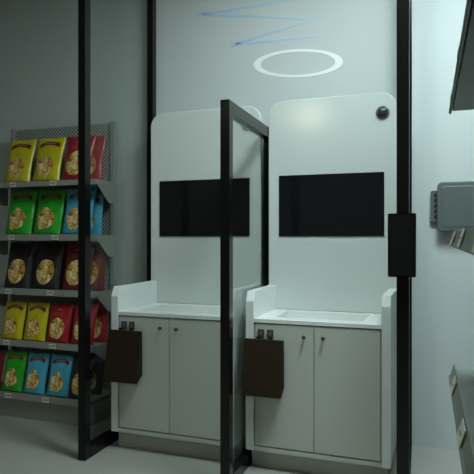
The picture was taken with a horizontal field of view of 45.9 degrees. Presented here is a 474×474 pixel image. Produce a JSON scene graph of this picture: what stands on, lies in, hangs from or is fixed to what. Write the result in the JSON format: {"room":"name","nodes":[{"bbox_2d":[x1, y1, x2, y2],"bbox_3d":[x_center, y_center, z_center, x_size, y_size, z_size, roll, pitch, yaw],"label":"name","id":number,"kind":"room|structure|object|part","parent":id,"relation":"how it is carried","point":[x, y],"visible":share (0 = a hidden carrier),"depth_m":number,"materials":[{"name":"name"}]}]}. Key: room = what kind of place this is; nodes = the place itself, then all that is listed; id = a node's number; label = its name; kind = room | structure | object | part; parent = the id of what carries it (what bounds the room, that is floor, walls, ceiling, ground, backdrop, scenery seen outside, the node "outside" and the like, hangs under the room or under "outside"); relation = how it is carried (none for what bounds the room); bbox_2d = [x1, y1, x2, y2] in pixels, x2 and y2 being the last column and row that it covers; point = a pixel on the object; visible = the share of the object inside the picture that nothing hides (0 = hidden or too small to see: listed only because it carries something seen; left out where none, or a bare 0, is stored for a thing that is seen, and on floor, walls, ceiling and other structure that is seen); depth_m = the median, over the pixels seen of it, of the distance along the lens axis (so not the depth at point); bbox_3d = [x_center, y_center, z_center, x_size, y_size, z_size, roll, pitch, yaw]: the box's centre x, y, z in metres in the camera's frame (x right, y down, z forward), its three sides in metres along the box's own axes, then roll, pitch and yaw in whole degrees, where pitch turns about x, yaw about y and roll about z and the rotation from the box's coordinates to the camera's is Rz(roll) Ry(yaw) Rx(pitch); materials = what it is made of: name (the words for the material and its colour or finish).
{"room":"convenience store","nodes":[
{"label":"convenience store","id":0,"kind":"room"},
{"bbox_2d":[0,415,461,473],"bbox_3d":[-1.411,1.450,0.216,9.200,0.100,8.645,0,0,20],"label":"floor","id":1,"kind":"structure","parent":0,"point":[27,446],"depth_m":3.52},
{"bbox_2d":[0,121,116,426],"bbox_3d":[-1.520,0.241,4.457,1.045,2.318,0.405,0,0,20],"label":"shelving unit","id":2,"kind":"object","parent":1,"relation":"on","point":[62,410],"visible":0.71,"depth_m":4.44,"materials":[{"name":"metal"}]},
{"bbox_2d":[0,350,5,383],"bbox_3d":[-1.961,1.058,4.484,0.200,0.307,0.099,0,0,21],"label":"snack bag","id":3,"kind":"object","parent":2,"relation":"on","point":[2,352],"visible":1,"depth_m":4.47,"materials":[{"name":"red plastic"}]},
{"bbox_2d":[3,340,8,344],"bbox_3d":[-1.825,0.836,4.430,0.062,0.037,0.003,0,0,20],"label":"price tag","id":4,"kind":"object","parent":2,"relation":"attached to","point":[5,342],"visible":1,"depth_m":4.43,"materials":[{"name":"paper"}]},
{"bbox_2d":[4,393,10,397],"bbox_3d":[-1.773,1.226,4.331,0.062,0.037,0.003,0,0,20],"label":"price tag","id":5,"kind":"object","parent":2,"relation":"attached to","point":[6,395],"visible":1,"depth_m":4.33,"materials":[{"name":"paper"}]},
{"bbox_2d":[5,289,11,293],"bbox_3d":[-1.834,0.435,4.492,0.062,0.037,0.003,0,0,20],"label":"price tag","id":6,"kind":"object","parent":2,"relation":"attached to","point":[7,291],"visible":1,"depth_m":4.49,"materials":[{"name":"paper"}]},
{"bbox_2d":[8,235,14,239],"bbox_3d":[-1.806,0.004,4.481,0.062,0.037,0.003,0,0,20],"label":"price tag","id":7,"kind":"object","parent":2,"relation":"attached to","point":[10,237],"visible":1,"depth_m":4.48,"materials":[{"name":"paper"}]},
{"bbox_2d":[10,182,15,186],"bbox_3d":[-1.793,-0.418,4.477,0.062,0.037,0.003,0,0,20],"label":"price tag","id":8,"kind":"object","parent":2,"relation":"attached to","point":[12,184],"visible":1,"depth_m":4.47,"materials":[{"name":"paper"}]},
{"bbox_2d":[1,350,27,391],"bbox_3d":[-1.759,1.058,4.411,0.202,0.306,0.098,0,0,21],"label":"snack bag","id":9,"kind":"object","parent":2,"relation":"on","point":[15,366],"visible":1,"depth_m":4.39,"materials":[{"name":"green plastic"}]},
{"bbox_2d":[4,368,16,386],"bbox_3d":[-1.770,1.101,4.383,0.120,0.144,0.011,0,-13,20],"label":"food picture","id":10,"kind":"object","parent":9,"relation":"attached to","point":[10,376],"depth_m":4.38},
{"bbox_2d":[1,301,27,339],"bbox_3d":[-1.798,0.671,4.499,0.213,0.302,0.098,0,0,19],"label":"snack bag","id":11,"kind":"object","parent":2,"relation":"on","point":[15,312],"visible":1,"depth_m":4.48,"materials":[{"name":"yellow plastic"}]},
{"bbox_2d":[4,317,16,334],"bbox_3d":[-1.811,0.709,4.472,0.125,0.148,0.010,0,-13,20],"label":"food picture","id":12,"kind":"object","parent":11,"relation":"attached to","point":[10,323],"depth_m":4.47},
{"bbox_2d":[3,242,36,288],"bbox_3d":[-1.772,0.233,4.552,0.271,0.376,0.120,0,0,21],"label":"snack bag","id":13,"kind":"object","parent":2,"relation":"on","point":[21,255],"visible":0.98,"depth_m":4.53,"materials":[{"name":"black plastic"}]},
{"bbox_2d":[8,259,24,283],"bbox_3d":[-1.784,0.277,4.522,0.166,0.201,0.013,0,-13,20],"label":"food picture","id":14,"kind":"object","parent":13,"relation":"attached to","point":[16,267],"depth_m":4.52},
{"bbox_2d":[4,139,36,181],"bbox_3d":[-1.772,-0.613,4.552,0.265,0.369,0.119,0,0,18],"label":"snack bag","id":15,"kind":"object","parent":2,"relation":"on","point":[21,153],"visible":0.97,"depth_m":4.53,"materials":[{"name":"yellow plastic"}]},
{"bbox_2d":[8,158,23,177],"bbox_3d":[-1.785,-0.556,4.519,0.154,0.177,0.011,0,-13,20],"label":"food picture","id":16,"kind":"object","parent":15,"relation":"attached to","point":[15,165],"depth_m":4.52},
{"bbox_2d":[5,190,38,233],"bbox_3d":[-1.760,-0.198,4.548,0.271,0.376,0.118,0,0,20],"label":"snack bag","id":17,"kind":"object","parent":2,"relation":"on","point":[23,203],"visible":0.96,"depth_m":4.53,"materials":[{"name":"green plastic"}]},
{"bbox_2d":[9,208,25,228],"bbox_3d":[-1.771,-0.149,4.515,0.157,0.184,0.011,0,-13,20],"label":"food picture","id":18,"kind":"object","parent":17,"relation":"attached to","point":[17,216],"depth_m":4.51},
{"bbox_2d":[23,352,49,394],"bbox_3d":[-1.561,1.058,4.339,0.203,0.307,0.100,0,0,21],"label":"snack bag","id":19,"kind":"object","parent":2,"relation":"on","point":[37,366],"visible":1,"depth_m":4.32,"materials":[{"name":"blue plastic"}]},
{"bbox_2d":[26,370,39,388],"bbox_3d":[-1.569,1.096,4.311,0.118,0.147,0.011,0,-13,20],"label":"food picture","id":20,"kind":"object","parent":19,"relation":"attached to","point":[32,376],"depth_m":4.31},
{"bbox_2d":[23,302,50,341],"bbox_3d":[-1.589,0.671,4.424,0.213,0.302,0.098,0,0,19],"label":"snack bag","id":21,"kind":"object","parent":2,"relation":"on","point":[38,312],"visible":1,"depth_m":4.41,"materials":[{"name":"yellow plastic"}]},
{"bbox_2d":[27,318,38,336],"bbox_3d":[-1.602,0.709,4.397,0.125,0.148,0.010,0,-13,20],"label":"food picture","id":22,"kind":"object","parent":21,"relation":"attached to","point":[32,323],"depth_m":4.39},
{"bbox_3d":[-1.587,1.225,4.271,1.045,0.050,0.010,0,0,20],"label":"price rail","id":23,"kind":"part","parent":2,"relation":"part of","materials":[{"name":"metal"}]},
{"bbox_2d":[42,397,48,402],"bbox_3d":[-1.441,1.226,4.211,0.062,0.037,0.003,0,0,20],"label":"price tag","id":24,"kind":"object","parent":2,"relation":"attached to","point":[46,400],"visible":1,"depth_m":4.21,"materials":[{"name":"paper"}]},
{"bbox_3d":[-1.561,0.835,4.342,1.045,0.049,0.010,0,0,20],"label":"price rail","id":25,"kind":"part","parent":2,"relation":"part of","materials":[{"name":"metal"}]},
{"bbox_2d":[31,243,65,289],"bbox_3d":[-1.507,0.233,4.456,0.271,0.376,0.120,0,0,21],"label":"snack bag","id":26,"kind":"object","parent":2,"relation":"on","point":[50,256],"visible":0.98,"depth_m":4.44,"materials":[{"name":"black plastic"}]},
{"bbox_2d":[36,260,53,284],"bbox_3d":[-1.519,0.277,4.426,0.166,0.201,0.013,0,-13,20],"label":"food picture","id":27,"kind":"object","parent":26,"relation":"attached to","point":[44,268],"depth_m":4.42},
{"bbox_2d":[32,137,65,180],"bbox_3d":[-1.504,-0.613,4.455,0.265,0.369,0.119,0,0,18],"label":"snack bag","id":28,"kind":"object","parent":2,"relation":"on","point":[50,151],"visible":0.98,"depth_m":4.43,"materials":[{"name":"yellow plastic"}]},
{"bbox_2d":[37,156,53,176],"bbox_3d":[-1.517,-0.556,4.422,0.154,0.177,0.011,0,-13,20],"label":"food picture","id":29,"kind":"object","parent":28,"relation":"attached to","point":[45,164],"depth_m":4.42},
{"bbox_3d":[-1.542,0.434,4.394,1.045,0.051,0.010,0,0,20],"label":"price rail","id":30,"kind":"part","parent":2,"relation":"part of","materials":[{"name":"metal"}]},
{"bbox_3d":[-1.542,0.003,4.394,1.045,0.050,0.010,0,0,20],"label":"price rail","id":31,"kind":"part","parent":2,"relation":"part of","materials":[{"name":"metal"}]},
{"bbox_3d":[-1.542,-0.419,4.394,1.045,0.042,0.010,0,0,20],"label":"price rail","id":32,"kind":"part","parent":2,"relation":"part of","materials":[{"name":"metal"}]},
{"bbox_2d":[33,189,66,233],"bbox_3d":[-1.497,-0.198,4.453,0.271,0.376,0.118,0,0,20],"label":"snack bag","id":33,"kind":"object","parent":2,"relation":"on","point":[50,209],"visible":0.95,"depth_m":4.43,"materials":[{"name":"green plastic"}]},
{"bbox_2d":[38,207,54,228],"bbox_3d":[-1.508,-0.149,4.419,0.157,0.184,0.011,0,-13,20],"label":"food picture","id":34,"kind":"object","parent":33,"relation":"attached to","point":[46,215],"depth_m":4.42},
{"bbox_2d":[49,344,55,348],"bbox_3d":[-1.412,0.836,4.280,0.062,0.037,0.003,0,0,20],"label":"price tag","id":35,"kind":"object","parent":2,"relation":"attached to","point":[51,346],"visible":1,"depth_m":4.28,"materials":[{"name":"paper"}]},
{"bbox_2d":[49,181,55,185],"bbox_3d":[-1.429,-0.418,4.345,0.062,0.037,0.003,0,0,20],"label":"price tag","id":36,"kind":"object","parent":2,"relation":"attached to","point":[51,183],"visible":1,"depth_m":4.34,"materials":[{"name":"paper"}]},
{"bbox_2d":[51,235,57,239],"bbox_3d":[-1.412,0.004,4.339,0.062,0.037,0.003,0,0,20],"label":"price tag","id":37,"kind":"object","parent":2,"relation":"attached to","point":[53,237],"visible":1,"depth_m":4.34,"materials":[{"name":"paper"}]},
{"bbox_2d":[46,354,73,396],"bbox_3d":[-1.356,1.058,4.265,0.203,0.307,0.100,0,0,21],"label":"snack bag","id":38,"kind":"object","parent":2,"relation":"on","point":[61,365],"visible":1,"depth_m":4.25,"materials":[{"name":"blue plastic"}]},
{"bbox_2d":[49,372,62,391],"bbox_3d":[-1.364,1.096,4.237,0.118,0.147,0.011,0,-13,20],"label":"food picture","id":39,"kind":"object","parent":38,"relation":"attached to","point":[56,378],"depth_m":4.24},
{"bbox_2d":[46,303,73,342],"bbox_3d":[-1.383,0.671,4.348,0.213,0.302,0.099,0,0,18],"label":"snack bag","id":40,"kind":"object","parent":2,"relation":"on","point":[60,319],"visible":1,"depth_m":4.33,"materials":[{"name":"red plastic"}]},
{"bbox_2d":[50,318,63,338],"bbox_3d":[-1.393,0.703,4.323,0.132,0.162,0.010,0,-13,20],"label":"food picture","id":41,"kind":"object","parent":40,"relation":"attached to","point":[56,324],"depth_m":4.32},
{"bbox_2d":[61,243,95,289],"bbox_3d":[-1.244,0.233,4.360,0.263,0.376,0.122,0,0,19],"label":"snack bag","id":42,"kind":"object","parent":2,"relation":"on","point":[70,279],"visible":0.67,"depth_m":4.35,"materials":[{"name":"red plastic"}]},
{"bbox_2d":[66,260,77,284],"bbox_3d":[-1.254,0.274,4.331,0.164,0.202,0.011,0,-13,20],"label":"food picture","id":43,"kind":"object","parent":42,"relation":"attached to","point":[71,265],"depth_m":4.34},
{"bbox_2d":[61,135,95,179],"bbox_3d":[-1.243,-0.612,4.360,0.265,0.370,0.122,0,0,21],"label":"snack bag","id":44,"kind":"object","parent":2,"relation":"on","point":[70,171],"visible":0.62,"depth_m":4.35,"materials":[{"name":"red plastic"}]},
{"bbox_2d":[66,151,77,174],"bbox_3d":[-1.254,-0.574,4.331,0.162,0.199,0.015,0,-13,20],"label":"food picture","id":45,"kind":"object","parent":44,"relation":"attached to","point":[71,156],"depth_m":4.34},
{"bbox_2d":[61,188,96,233],"bbox_3d":[-1.239,-0.198,4.359,0.273,0.376,0.121,0,0,21],"label":"snack bag","id":46,"kind":"object","parent":2,"relation":"on","point":[70,223],"visible":0.6,"depth_m":4.35,"materials":[{"name":"blue plastic"}]},
{"bbox_2d":[66,207,77,229],"bbox_3d":[-1.256,-0.141,4.327,0.161,0.186,0.013,0,-13,20],"label":"food picture","id":47,"kind":"object","parent":46,"relation":"attached to","point":[71,212],"depth_m":4.33},
{"bbox_2d":[68,357,94,398],"bbox_3d":[-1.172,1.061,4.197,0.197,0.302,0.098,0,0,19],"label":"snack bag","id":48,"kind":"object","parent":2,"relation":"on","point":[73,389],"visible":0.46,"depth_m":4.19,"materials":[{"name":"plastic"}]},
{"bbox_2d":[72,373,77,394],"bbox_3d":[-1.183,1.091,4.172,0.122,0.164,0.013,0,-13,20],"label":"food picture","id":49,"kind":"object","parent":48,"relation":"attached to","point":[74,375],"depth_m":4.18},
{"bbox_2d":[70,305,97,344],"bbox_3d":[-1.175,0.671,4.273,0.213,0.302,0.099,0,0,18],"label":"snack bag","id":50,"kind":"object","parent":2,"relation":"on","point":[93,308],"visible":0.41,"depth_m":4.26,"materials":[{"name":"red plastic"}]},
{"bbox_2d":[74,321,77,339],"bbox_3d":[-1.184,0.703,4.247,0.132,0.162,0.010,0,-13,20],"label":"food picture","id":51,"kind":"object","parent":50,"relation":"attached to","point":[75,322],"depth_m":4.26},
{"bbox_2d":[90,353,103,393],"bbox_3d":[-1.132,1.059,4.338,0.197,0.304,0.081,0,0,16],"label":"snack bag","id":52,"kind":"object","parent":2,"relation":"on","point":[96,385],"visible":0.41,"depth_m":4.31,"materials":[{"name":"black plastic"}]},
{"bbox_2d":[91,370,95,389],"bbox_3d":[-1.139,1.094,4.311,0.122,0.164,0.013,0,-8,14],"label":"food picture","id":53,"kind":"object","parent":52,"relation":"attached to","point":[93,385],"depth_m":4.30},
{"bbox_2d":[91,193,103,234],"bbox_3d":[-1.159,-0.181,4.406,0.237,0.339,0.082,0,0,24],"label":"snack bag","id":54,"kind":"object","parent":2,"relation":"on","point":[96,227],"visible":0.28,"depth_m":4.37,"materials":[{"name":"blue plastic"}]},
{"bbox_2d":[90,135,105,179],"bbox_3d":[-1.162,-0.614,4.399,0.265,0.372,0.098,0,0,23],"label":"snack bag","id":55,"kind":"object","parent":2,"relation":"on","point":[96,171],"visible":0.42,"depth_m":4.36,"materials":[{"name":"red plastic"}]},
{"bbox_2d":[90,155,95,173],"bbox_3d":[-1.173,-0.571,4.370,0.162,0.199,0.015,0,-8,20],"label":"food picture","id":56,"kind":"object","parent":55,"relation":"attached to","point":[93,162],"depth_m":4.35},
{"bbox_2d":[90,242,106,290],"bbox_3d":[-1.146,0.231,4.394,0.264,0.379,0.098,0,0,16],"label":"snack bag","id":57,"kind":"object","parent":2,"relation":"on","point":[99,260],"visible":0.48,"depth_m":4.35,"materials":[{"name":"red plastic"}]},
{"bbox_2d":[90,261,97,284],"bbox_3d":[-1.157,0.278,4.365,0.164,0.202,0.011,0,-8,20],"label":"food picture","id":58,"kind":"object","parent":57,"relation":"attached to","point":[94,274],"depth_m":4.34},
{"bbox_2d":[90,302,108,341],"bbox_3d":[-1.110,0.669,4.394,0.214,0.304,0.082,0,0,11],"label":"snack bag","id":59,"kind":"object","parent":2,"relation":"on","point":[100,334],"visible":0.44,"depth_m":4.37,"materials":[{"name":"red plastic"}]},
{"bbox_2d":[94,318,101,337],"bbox_3d":[-1.117,0.705,4.367,0.132,0.162,0.010,0,-8,14],"label":"food picture","id":60,"kind":"object","parent":59,"relation":"attached to","point":[98,327],"depth_m":4.35},
{"bbox_2d":[78,0,155,460],"bbox_3d":[-0.816,-0.410,3.959,0.052,3.620,0.963,0,0,19],"label":"frame","id":61,"kind":"object","parent":1,"relation":"on","point":[87,448],"visible":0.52,"depth_m":3.51,"materials":[{"name":"black metal"}]},
{"bbox_3d":[-0.963,-0.410,3.533,0.052,3.620,0.062,0,0,19],"label":"post","id":62,"kind":"part","parent":61,"relation":"part of","materials":[{"name":"black metal"}]},
{"bbox_3d":[-0.816,1.361,3.959,0.052,0.078,0.839,0,0,19],"label":"rail","id":63,"kind":"part","parent":61,"relation":"part of","materials":[{"name":"black metal"}]},
{"bbox_3d":[-0.669,-0.410,4.385,0.052,3.620,0.062,0,0,19],"label":"post","id":64,"kind":"part","parent":61,"relation":"part of","materials":[{"name":"black metal"}]},
{"bbox_2d":[111,106,262,461],"bbox_3d":[-0.315,0.237,3.866,0.866,2.325,0.705,0,0,20],"label":"kiosk","id":65,"kind":"object","parent":1,"relation":"on","point":[173,407],"visible":0.67,"depth_m":3.94,"materials":[{"name":"plastic"}]},
{"bbox_2d":[104,328,141,383],"bbox_3d":[-0.737,0.763,3.622,0.245,0.339,0.077,0,0,20],"label":"bag","id":66,"kind":"object","parent":65,"relation":"hanging from","point":[123,362],"visible":1,"depth_m":3.61,"materials":[{"name":"brown paper"}]},
{"bbox_2d":[121,321,126,328],"bbox_3d":[-0.740,0.578,3.671,0.039,0.052,0.010,0,0,20],"label":"hook","id":67,"kind":"object","parent":65,"relation":"attached to","point":[123,323],"depth_m":3.66,"materials":[{"name":"black metal"}]},
{"bbox_2d":[129,322,134,329],"bbox_3d":[-0.685,0.578,3.651,0.039,0.052,0.010,0,0,20],"label":"hook","id":68,"kind":"object","parent":65,"relation":"attached to","point":[131,324],"depth_m":3.64,"materials":[{"name":"black metal"}]},
{"bbox_3d":[-0.693,0.806,4.017,0.051,0.956,0.680,0,0,20],"label":"panel","id":69,"kind":"part","parent":65,"relation":"part of","materials":[{"name":"white laminate"}]},
{"bbox_3d":[-0.602,0.885,3.636,0.363,0.730,0.018,0,0,20],"label":"door","id":70,"kind":"part","parent":65,"relation":"part of","materials":[{"name":"laminate"}]},
{"bbox_2d":[118,302,219,319],"bbox_3d":[-0.324,0.502,3.840,0.763,0.022,0.600,0,0,20],"label":"countertop","id":71,"kind":"structure","parent":65,"relation":"on","point":[146,310],"depth_m":3.69,"materials":[{"name":"white laminate"}]},
{"bbox_2d":[152,308,219,313],"bbox_3d":[-0.344,0.534,3.804,0.553,0.040,0.310,0,0,20],"label":"tray","id":72,"kind":"object","parent":65,"relation":"on","point":[174,310],"depth_m":3.94,"materials":[{"name":"white plastic"}]},
{"bbox_3d":[-0.248,0.885,3.508,0.381,0.730,0.018,0,0,20],"label":"door","id":73,"kind":"part","parent":65,"relation":"part of","materials":[{"name":"laminate"}]},
{"bbox_3d":[0.072,0.806,3.739,0.051,0.956,0.680,0,0,20],"label":"panel","id":74,"kind":"part","parent":65,"relation":"part of","materials":[{"name":"white plastic"}]},
{"bbox_2d":[220,99,268,473],"bbox_3d":[0.079,0.323,3.516,0.054,2.155,0.935,0,0,18],"label":"divider","id":75,"kind":"object","parent":1,"relation":"on","point":[230,112],"visible":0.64,"depth_m":3.08,"materials":[{"name":"black metal"}]},
{"bbox_3d":[-0.057,0.323,3.101,0.054,2.155,0.062,0,0,18],"label":"post","id":76,"kind":"part","parent":75,"relation":"part of","materials":[{"name":"black metal"}]},
{"bbox_3d":[0.079,1.361,3.516,0.054,0.078,0.811,0,0,18],"label":"rail","id":77,"kind":"part","parent":75,"relation":"part of","materials":[{"name":"black metal"}]},
{"bbox_3d":[0.079,-0.719,3.516,0.054,0.072,0.811,0,0,18],"label":"rail","id":78,"kind":"part","parent":75,"relation":"part of","materials":[{"name":"black metal"}]},
{"bbox_3d":[0.216,0.323,3.930,0.054,2.155,0.062,0,0,18],"label":"post","id":79,"kind":"part","parent":75,"relation":"part of","materials":[{"name":"black metal"}]},
{"bbox_2d":[246,93,396,473],"bbox_3d":[0.563,0.237,3.548,0.849,2.325,0.705,0,0,20],"label":"kiosk","id":80,"kind":"object","parent":1,"relation":"on","point":[330,296],"visible":0.98,"depth_m":3.58,"materials":[{"name":"white plastic"}]},
{"bbox_2d":[258,329,263,337],"bbox_3d":[0.144,0.578,3.350,0.038,0.052,0.010,0,0,20],"label":"hook","id":81,"kind":"object","parent":80,"relation":"attached to","point":[260,331],"depth_m":3.34,"materials":[{"name":"black metal"}]},
{"bbox_3d":[0.192,0.806,3.696,0.050,0.956,0.680,0,0,20],"label":"panel","id":82,"kind":"part","parent":80,"relation":"part of","materials":[{"name":"white plastic"}]},
{"bbox_2d":[241,336,283,398],"bbox_3d":[0.150,0.763,3.300,0.245,0.339,0.077,0,0,20],"label":"bag","id":83,"kind":"object","parent":80,"relation":"hanging from","point":[263,359],"visible":1,"depth_m":3.29,"materials":[{"name":"brown paper"}]},
{"bbox_2d":[267,330,272,338],"bbox_3d":[0.197,0.578,3.331,0.038,0.052,0.010,0,0,20],"label":"hook","id":84,"kind":"object","parent":80,"relation":"attached to","point":[269,332],"depth_m":3.33,"materials":[{"name":"black metal"}]},
{"bbox_3d":[0.279,0.885,3.316,0.356,0.730,0.018,0,0,20],"label":"door","id":85,"kind":"part","parent":80,"relation":"part of","materials":[{"name":"laminate"}]},
{"bbox_2d":[254,309,381,328],"bbox_3d":[0.554,0.502,3.522,0.748,0.022,0.600,0,0,20],"label":"countertop","id":86,"kind":"structure","parent":80,"relation":"on","point":[373,320],"depth_m":3.34,"materials":[{"name":"white laminate"}]},
{"bbox_2d":[283,314,365,320],"bbox_3d":[0.534,0.534,3.486,0.542,0.040,0.310,0,0,20],"label":"tray","id":87,"kind":"object","parent":80,"relation":"on","point":[332,317],"depth_m":3.61,"materials":[{"name":"white plastic"}]},
{"bbox_3d":[0.626,0.885,3.191,0.374,0.730,0.018,0,0,20],"label":"door","id":88,"kind":"part","parent":80,"relation":"part of","materials":[{"name":"laminate"}]},
{"bbox_3d":[0.943,0.806,3.424,0.050,0.956,0.680,0,0,20],"label":"panel","id":89,"kind":"part","parent":80,"relation":"part of","materials":[{"name":"white plastic"}]},
{"bbox_2d":[397,0,411,473],"bbox_3d":[0.970,-0.410,3.228,0.061,3.620,0.870,0,0,18],"label":"post","id":90,"kind":"object","parent":1,"relation":"on","point":[404,7],"visible":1,"depth_m":2.82,"materials":[{"name":"black metal"}]},
{"bbox_2d":[388,213,415,276],"bbox_3d":[0.821,0.041,2.785,0.133,0.315,0.062,0,0,20],"label":"terminal","id":91,"kind":"object","parent":90,"relation":"attached to","point":[401,226],"visible":1,"depth_m":2.76,"materials":[{"name":"plastic"}]},
{"bbox_3d":[1.096,-0.410,3.611,0.061,3.620,0.062,0,0,18],"label":"post","id":92,"kind":"part","parent":90,"relation":"part of","materials":[{"name":"black metal"}]},
{"bbox_3d":[0.970,1.361,3.228,0.061,0.078,0.746,0,0,18],"label":"rail","id":93,"kind":"part","parent":90,"relation":"part of","materials":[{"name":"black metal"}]},
{"bbox_2d":[448,0,473,473],"bbox_3d":[0.654,0.250,0.963,0.493,2.300,1.640,0,0,19],"label":"shelving unit","id":94,"kind":"object","parent":1,"relation":"on","point":[462,96],"visible":0.93,"depth_m":1.34,"materials":[{"name":"grey metal"}]},
{"bbox_2d":[450,231,455,244],"bbox_3d":[0.621,0.002,1.609,0.015,0.041,0.084,0,0,19],"label":"price tag","id":95,"kind":"object","parent":94,"relation":"attached to","point":[453,236],"visible":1,"depth_m":1.58,"materials":[{"name":"beige paper"}]},
{"bbox_2d":[450,375,456,395],"bbox_3d":[0.621,0.426,1.609,0.015,0.041,0.084,0,0,19],"label":"price tag","id":96,"kind":"object","parent":94,"relation":"attached to","point":[453,384],"visible":1,"depth_m":1.60,"materials":[{"name":"beige paper"}]},
{"bbox_3d":[0.428,-0.417,1.030,0.023,0.048,1.620,0,0,19],"label":"price rail","id":97,"kind":"part","parent":94,"relation":"part of","materials":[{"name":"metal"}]},
{"bbox_2d":[456,418,465,448],"bbox_3d":[0.487,0.426,1.216,0.015,0.041,0.084,0,0,19],"label":"price tag","id":98,"kind":"object","parent":94,"relation":"attached to","point":[461,432],"visible":1,"depth_m":1.21,"materials":[{"name":"beige paper"}]},
{"bbox_3d":[0.428,0.429,1.030,0.023,0.048,1.620,0,0,19],"label":"price rail","id":99,"kind":"part","parent":94,"relation":"part of","materials":[{"name":"grey metal"}]},
{"bbox_2d":[457,228,465,247],"bbox_3d":[0.487,0.002,1.216,0.015,0.041,0.084,0,0,19],"label":"price tag","id":100,"kind":"object","parent":94,"relation":"attached to","point":[464,229],"visible":1,"depth_m":1.19,"materials":[{"name":"beige paper"}]},
{"bbox_3d":[0.428,0.005,1.030,0.023,0.048,1.620,0,0,19],"label":"price rail","id":101,"kind":"part","parent":94,"relation":"part of","materials":[{"name":"grey metal"}]},
{"bbox_2d":[0,0,473,450],"bbox_3d":[0.045,-0.450,4.233,9.200,3.700,0.100,0,0,20],"label":"wall","id":102,"kind":"structure","parent":0,"point":[197,66],"depth_m":4.16,"materials":[{"name":"paint"}]},
{"bbox_2d":[197,0,325,46],"bbox_3d":[0.162,-1.577,4.136,0.997,0.299,0.002,0,0,20],"label":"zigzag line","id":103,"kind":"object","parent":102,"relation":"attached to","point":[199,14],"depth_m":4.12,"materials":[{"name":"blue paint"}]},
{"bbox_2d":[254,49,342,77],"bbox_3d":[0.433,-1.252,4.038,0.660,0.209,0.003,0,0,20],"label":"ring","id":104,"kind":"object","parent":102,"relation":"attached to","point":[338,60],"depth_m":4.03,"materials":[{"name":"white paint"}]},
{"bbox_2d":[430,181,473,230],"bbox_3d":[1.537,-0.197,3.594,0.559,0.321,0.082,0,0,20],"label":"wall box","id":105,"kind":"object","parent":102,"relation":"attached to","point":[452,204],"visible":1,"depth_m":3.60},
{"bbox_3d":[1.551,-0.197,3.571,0.461,0.265,0.049,0,0,20],"label":"lid panel","id":106,"kind":"part","parent":105,"relation":"part of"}
]}

